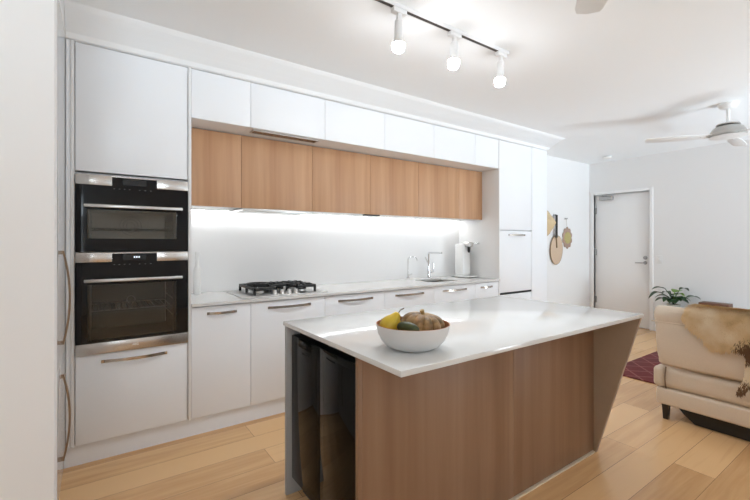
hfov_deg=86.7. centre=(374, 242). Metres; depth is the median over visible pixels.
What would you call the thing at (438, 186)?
upper cabinet
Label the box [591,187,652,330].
door
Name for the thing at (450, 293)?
base cabinet
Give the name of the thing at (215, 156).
upper cabinet
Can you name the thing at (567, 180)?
wall
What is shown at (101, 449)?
kickboard
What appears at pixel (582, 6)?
ceiling fan
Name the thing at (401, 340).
fruit bowl
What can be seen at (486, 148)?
upper cabinet
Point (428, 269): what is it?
mixer tap
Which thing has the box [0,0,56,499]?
wall
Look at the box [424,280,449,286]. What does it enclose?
sink
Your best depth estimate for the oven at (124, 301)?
2.52 m
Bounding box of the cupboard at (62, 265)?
[57,0,70,499]
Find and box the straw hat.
[547,211,555,235]
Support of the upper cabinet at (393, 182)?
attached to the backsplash
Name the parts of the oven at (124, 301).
rail, control panel, handle, display panel, rail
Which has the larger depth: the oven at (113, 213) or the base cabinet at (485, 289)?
the base cabinet at (485, 289)
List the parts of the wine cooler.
glass, door, glass, door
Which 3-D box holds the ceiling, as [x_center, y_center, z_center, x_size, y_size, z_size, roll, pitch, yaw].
[2.024,-1.345,1.686,8.550,0.100,6.750,0,0,-35]
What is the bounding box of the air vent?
[250,129,318,142]
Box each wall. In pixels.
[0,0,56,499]
[66,38,546,150]
[547,155,588,306]
[589,139,749,330]
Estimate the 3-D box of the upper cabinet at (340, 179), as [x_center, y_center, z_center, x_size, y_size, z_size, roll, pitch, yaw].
[-0.393,-0.546,3.681,0.591,0.556,0.368,0,0,-35]
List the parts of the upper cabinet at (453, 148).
door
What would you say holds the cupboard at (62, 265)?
on the floor
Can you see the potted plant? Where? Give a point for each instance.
(674, 299)
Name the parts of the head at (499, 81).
bulb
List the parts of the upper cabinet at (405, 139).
door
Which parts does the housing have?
drawer, door, handle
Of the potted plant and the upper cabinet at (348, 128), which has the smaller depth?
the upper cabinet at (348, 128)
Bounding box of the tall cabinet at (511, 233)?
[459,140,546,300]
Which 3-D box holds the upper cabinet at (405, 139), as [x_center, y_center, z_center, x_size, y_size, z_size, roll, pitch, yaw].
[0.158,-0.987,3.926,0.590,0.322,0.598,0,0,-35]
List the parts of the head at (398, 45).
bulb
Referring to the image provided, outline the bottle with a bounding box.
[193,252,200,294]
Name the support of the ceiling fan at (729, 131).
hanging from the ceiling
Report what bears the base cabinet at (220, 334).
on the floor
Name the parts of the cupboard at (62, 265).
door, door, handle, handle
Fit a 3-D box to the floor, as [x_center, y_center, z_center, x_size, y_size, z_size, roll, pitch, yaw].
[2.024,1.330,1.686,8.550,0.100,6.750,0,0,-35]
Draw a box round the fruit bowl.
[376,316,449,352]
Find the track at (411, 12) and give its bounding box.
[372,0,508,55]
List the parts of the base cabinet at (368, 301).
handle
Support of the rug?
on the floor
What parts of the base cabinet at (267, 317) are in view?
handle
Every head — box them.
[391,6,406,53]
[447,30,461,69]
[494,51,506,86]
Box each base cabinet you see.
[191,302,250,418]
[250,296,324,404]
[324,291,384,315]
[385,287,433,308]
[434,280,474,302]
[474,281,497,298]
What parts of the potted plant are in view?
pot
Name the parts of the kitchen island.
panel, corner post, oak panel, trim, oak panel, slanted panel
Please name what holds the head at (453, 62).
attached to the track at (411, 12)
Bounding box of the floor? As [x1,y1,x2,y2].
[59,328,749,499]
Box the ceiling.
[68,0,749,164]
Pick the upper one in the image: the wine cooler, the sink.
the sink
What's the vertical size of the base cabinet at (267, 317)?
0.735 m
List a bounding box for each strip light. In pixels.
[191,208,229,211]
[306,214,459,221]
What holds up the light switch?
attached to the wall at (701, 195)
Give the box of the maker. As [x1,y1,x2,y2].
[452,242,479,277]
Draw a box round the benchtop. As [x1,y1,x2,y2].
[191,276,499,306]
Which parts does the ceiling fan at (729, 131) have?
blade, rod, blade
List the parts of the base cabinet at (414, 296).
handle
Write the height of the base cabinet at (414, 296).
0.735 m
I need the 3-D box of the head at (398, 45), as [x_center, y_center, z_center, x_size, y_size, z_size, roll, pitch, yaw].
[0.123,-1.159,2.175,0.090,0.227,0.072,0,0,-35]
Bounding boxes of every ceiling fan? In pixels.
[575,0,607,13]
[645,101,749,145]
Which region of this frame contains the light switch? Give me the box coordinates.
[656,255,661,263]
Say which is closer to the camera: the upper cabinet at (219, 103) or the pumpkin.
the pumpkin
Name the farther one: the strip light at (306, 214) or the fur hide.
the strip light at (306, 214)
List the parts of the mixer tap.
spout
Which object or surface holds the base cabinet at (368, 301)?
on the floor
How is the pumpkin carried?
in the fruit bowl
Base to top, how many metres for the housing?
2.328 m
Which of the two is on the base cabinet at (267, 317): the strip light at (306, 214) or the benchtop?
the benchtop
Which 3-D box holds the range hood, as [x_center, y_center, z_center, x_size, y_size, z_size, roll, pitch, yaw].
[-0.858,-0.255,3.310,0.580,0.024,0.308,0,0,-35]
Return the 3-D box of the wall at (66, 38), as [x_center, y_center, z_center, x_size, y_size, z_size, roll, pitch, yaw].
[-0.217,-1.222,3.665,5.337,0.145,0.600,0,0,-35]
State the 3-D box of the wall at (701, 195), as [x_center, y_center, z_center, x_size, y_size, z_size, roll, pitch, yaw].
[5.451,-0.007,3.931,0.140,2.575,6.510,0,0,-35]
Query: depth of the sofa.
2.73 m
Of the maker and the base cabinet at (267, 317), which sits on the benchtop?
the maker
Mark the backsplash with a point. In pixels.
(234, 249)
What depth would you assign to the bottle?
3.08 m
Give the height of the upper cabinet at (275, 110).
0.322 m
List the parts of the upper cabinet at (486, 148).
door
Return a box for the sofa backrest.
[654,305,745,381]
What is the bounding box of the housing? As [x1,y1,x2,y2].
[66,39,190,448]
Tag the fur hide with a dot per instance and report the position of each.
(721, 329)
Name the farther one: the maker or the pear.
the maker
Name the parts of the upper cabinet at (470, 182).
door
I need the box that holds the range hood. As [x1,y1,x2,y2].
[231,208,311,215]
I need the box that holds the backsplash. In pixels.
[191,210,458,292]
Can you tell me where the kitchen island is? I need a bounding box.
[285,318,641,499]
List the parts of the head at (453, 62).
bulb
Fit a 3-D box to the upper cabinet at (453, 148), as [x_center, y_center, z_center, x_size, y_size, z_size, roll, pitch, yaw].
[0.643,-0.987,4.264,0.588,0.322,0.598,0,0,-35]
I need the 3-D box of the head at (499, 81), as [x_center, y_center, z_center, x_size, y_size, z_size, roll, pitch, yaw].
[0.843,-1.159,2.661,0.092,0.227,0.072,0,0,-35]
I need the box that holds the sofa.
[651,305,749,441]
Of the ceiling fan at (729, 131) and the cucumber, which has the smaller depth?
the cucumber
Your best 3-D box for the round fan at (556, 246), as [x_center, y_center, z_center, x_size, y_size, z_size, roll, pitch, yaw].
[2.735,-0.047,5.955,0.335,0.746,0.039,0,0,-35]
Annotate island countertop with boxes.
[283,296,642,376]
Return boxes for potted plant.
[648,286,699,306]
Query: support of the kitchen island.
on the floor
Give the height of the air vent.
0.010 m
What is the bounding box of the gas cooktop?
[225,280,327,298]
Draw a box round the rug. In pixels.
[623,351,661,383]
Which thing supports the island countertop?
on the kitchen island
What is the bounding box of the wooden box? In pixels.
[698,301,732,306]
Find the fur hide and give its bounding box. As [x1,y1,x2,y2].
[681,304,749,397]
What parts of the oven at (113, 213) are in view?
rail, control panel, handle, display panel, rail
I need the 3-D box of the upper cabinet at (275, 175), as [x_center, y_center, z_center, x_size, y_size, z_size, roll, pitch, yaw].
[-0.880,-0.546,3.342,0.591,0.556,0.368,0,0,-35]
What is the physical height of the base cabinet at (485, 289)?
0.735 m
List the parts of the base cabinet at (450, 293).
handle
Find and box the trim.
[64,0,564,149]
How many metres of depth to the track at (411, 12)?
2.33 m
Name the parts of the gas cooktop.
plate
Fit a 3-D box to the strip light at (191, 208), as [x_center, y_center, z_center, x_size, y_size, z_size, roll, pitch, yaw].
[-1.366,-0.265,3.191,0.380,0.014,0.027,0,0,-35]
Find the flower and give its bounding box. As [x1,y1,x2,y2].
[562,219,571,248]
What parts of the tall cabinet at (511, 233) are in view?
drawer, door, door, handle, panel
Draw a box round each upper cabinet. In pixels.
[191,69,250,134]
[191,128,240,209]
[230,135,311,210]
[241,83,324,145]
[311,100,384,154]
[311,146,369,215]
[354,155,417,217]
[369,114,433,161]
[403,162,458,219]
[419,125,474,167]
[442,169,481,220]
[458,134,497,171]
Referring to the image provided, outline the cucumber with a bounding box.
[397,321,419,330]
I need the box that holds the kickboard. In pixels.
[64,397,284,468]
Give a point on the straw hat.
(551, 222)
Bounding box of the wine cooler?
[292,332,354,499]
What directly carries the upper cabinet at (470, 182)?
attached to the backsplash
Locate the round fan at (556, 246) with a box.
[550,215,562,264]
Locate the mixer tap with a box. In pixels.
[425,252,441,278]
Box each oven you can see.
[75,173,187,251]
[75,252,187,356]
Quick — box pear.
[379,308,403,329]
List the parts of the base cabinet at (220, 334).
handle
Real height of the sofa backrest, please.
0.443 m
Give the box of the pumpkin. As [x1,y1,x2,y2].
[401,309,444,330]
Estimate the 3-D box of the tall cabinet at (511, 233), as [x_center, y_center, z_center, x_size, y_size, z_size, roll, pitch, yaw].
[1.597,0.066,4.910,0.938,2.428,0.629,0,0,-35]

